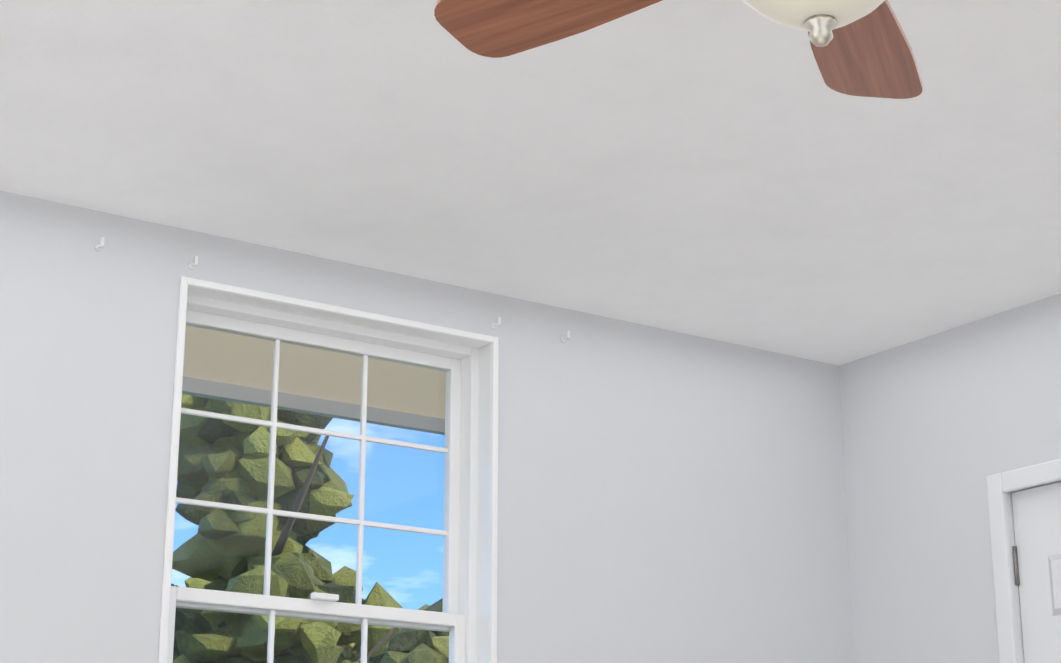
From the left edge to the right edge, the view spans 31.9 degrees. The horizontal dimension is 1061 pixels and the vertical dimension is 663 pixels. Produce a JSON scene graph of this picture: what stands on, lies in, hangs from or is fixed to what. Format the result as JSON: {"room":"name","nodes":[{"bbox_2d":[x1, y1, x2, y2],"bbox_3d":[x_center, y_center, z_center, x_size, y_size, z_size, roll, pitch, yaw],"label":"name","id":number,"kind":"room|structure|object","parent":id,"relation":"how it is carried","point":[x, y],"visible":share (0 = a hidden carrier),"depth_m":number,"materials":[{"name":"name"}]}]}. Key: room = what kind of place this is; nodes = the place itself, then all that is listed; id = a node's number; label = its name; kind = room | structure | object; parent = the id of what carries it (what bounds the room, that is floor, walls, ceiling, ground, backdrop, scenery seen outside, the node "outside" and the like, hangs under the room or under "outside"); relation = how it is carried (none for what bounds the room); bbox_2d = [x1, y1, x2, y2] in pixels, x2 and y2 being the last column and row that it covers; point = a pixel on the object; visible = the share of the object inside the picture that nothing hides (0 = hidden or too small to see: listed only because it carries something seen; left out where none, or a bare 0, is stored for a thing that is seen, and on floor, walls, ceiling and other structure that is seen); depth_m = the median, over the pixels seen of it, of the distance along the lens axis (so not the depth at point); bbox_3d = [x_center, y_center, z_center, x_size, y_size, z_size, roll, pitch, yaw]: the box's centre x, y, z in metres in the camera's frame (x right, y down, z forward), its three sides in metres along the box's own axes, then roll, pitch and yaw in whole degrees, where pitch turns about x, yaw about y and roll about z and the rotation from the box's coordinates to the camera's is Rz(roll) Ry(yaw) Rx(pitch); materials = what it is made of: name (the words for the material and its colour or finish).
{"room":"bedroom","nodes":[
{"label":"bedroom","id":0,"kind":"room"},
{"bbox_2d":[0,191,853,662],"bbox_3d":[-1.103,0.904,3.381,4.770,2.440,0.150,11,-20,-32],"label":"wall","id":1,"kind":"structure","parent":0,"point":[664,495],"depth_m":4.24,"materials":[{"name":"paint"}]},
{"bbox_2d":[94,237,104,250],"bbox_3d":[-0.872,-0.177,3.764,0.015,0.023,0.025,11,-20,-32],"label":"curtain hook","id":2,"kind":"object","parent":1,"relation":"attached to","point":[98,247],"visible":0.98,"depth_m":3.76,"materials":[{"name":"white plastic"}]},
{"bbox_2d":[188,256,197,269],"bbox_3d":[-0.702,-0.143,3.875,0.015,0.023,0.025,11,-20,-32],"label":"curtain hook","id":3,"kind":"object","parent":1,"relation":"attached to","point":[191,265],"visible":1,"depth_m":3.87,"materials":[{"name":"white plastic"}]},
{"bbox_2d":[182,325,445,434],"bbox_3d":[-1.090,-0.127,4.356,6.800,0.220,0.880,11,-20,-32],"label":"soffit","id":4,"kind":"structure","parent":1,"relation":"attached to","point":[292,372],"depth_m":4.95,"materials":[{"name":"beige paint"}]},
{"bbox_2d":[158,276,498,662],"bbox_3d":[-0.435,0.585,3.929,0.820,1.298,0.157,11,-20,-32],"label":"window","id":5,"kind":"structure","parent":1,"relation":"in","point":[466,617],"depth_m":4.11,"materials":[{"name":"white plastic"}]},
{"bbox_2d":[491,317,500,328],"bbox_3d":[-0.079,-0.020,4.280,0.015,0.023,0.025,11,-20,-32],"label":"curtain hook","id":6,"kind":"object","parent":1,"relation":"attached to","point":[493,325],"visible":0.98,"depth_m":4.28,"materials":[{"name":"white plastic"}]},
{"bbox_2d":[560,331,569,342],"bbox_3d":[0.084,0.012,4.385,0.015,0.023,0.025,11,-20,-32],"label":"curtain hook","id":7,"kind":"object","parent":1,"relation":"attached to","point":[563,339],"visible":1,"depth_m":4.38,"materials":[{"name":"white plastic"}]},
{"bbox_2d":[0,0,1060,365],"bbox_3d":[3.023,-0.380,3.561,11.370,0.120,5.120,11,-20,-32],"label":"ceiling","id":8,"kind":"structure","parent":0,"point":[738,172],"depth_m":3.50,"materials":[{"name":"paint"}]},
{"bbox_2d":[434,0,922,98],"bbox_3d":[0.305,-0.530,2.152,1.001,0.416,1.038,11,-20,-32],"label":"ceiling fan","id":9,"kind":"object","parent":8,"relation":"hanging from","point":[862,48],"visible":1,"depth_m":2.42,"materials":[{"name":"brown wood"}]},
{"bbox_2d":[839,293,1060,662],"bbox_3d":[2.258,1.145,2.458,0.120,3.440,4.970,11,-20,-32],"label":"wall","id":10,"kind":"structure","parent":0,"point":[938,428],"depth_m":4.52,"materials":[{"name":"paint"}]},
{"bbox_2d":[986,459,1060,662],"bbox_3d":[1.322,1.251,3.853,0.136,2.051,0.682,11,-20,-32],"label":"door frame","id":11,"kind":"structure","parent":10,"relation":"attached to","point":[1002,487],"depth_m":4.29,"materials":[{"name":"white paint"}]},
{"bbox_2d":[1012,482,1060,662],"bbox_3d":[1.279,1.259,3.825,0.105,1.995,0.602,11,-20,-32],"label":"closet door","id":12,"kind":"structure","parent":10,"relation":"in","point":[1036,550],"depth_m":4.25,"materials":[{"name":"white paint"}]},
{"label":"outside","id":13,"kind":"structure","parent":0,"visible":0},
{"bbox_3d":[-11.941,11.011,30.514,90.000,0.150,59.850,11,-20,-32],"label":"ground","id":14,"kind":"structure","parent":13,"visible":0},
{"bbox_2d":[171,577,210,660],"bbox_3d":[-2.804,4.210,15.952,2.507,4.356,2.896,11,-20,-32],"label":"tree","id":15,"kind":"object","parent":14,"relation":"on","point":[190,582],"depth_m":15.88,"materials":[{"name":"green plant"}]},
{"bbox_2d":[172,394,402,662],"bbox_3d":[-1.946,2.554,12.351,2.156,5.420,2.330,11,-20,-32],"label":"tree","id":16,"kind":"object","parent":14,"relation":"on","point":[214,431],"depth_m":12.42,"materials":[{"name":"green plant"}]},
{"bbox_2d":[359,598,448,662],"bbox_3d":[-0.901,4.053,14.595,1.831,3.865,1.958,11,-20,-32],"label":"tree","id":17,"kind":"object","parent":14,"relation":"on","point":[436,639],"depth_m":14.42,"materials":[{"name":"green plant"}]}
]}

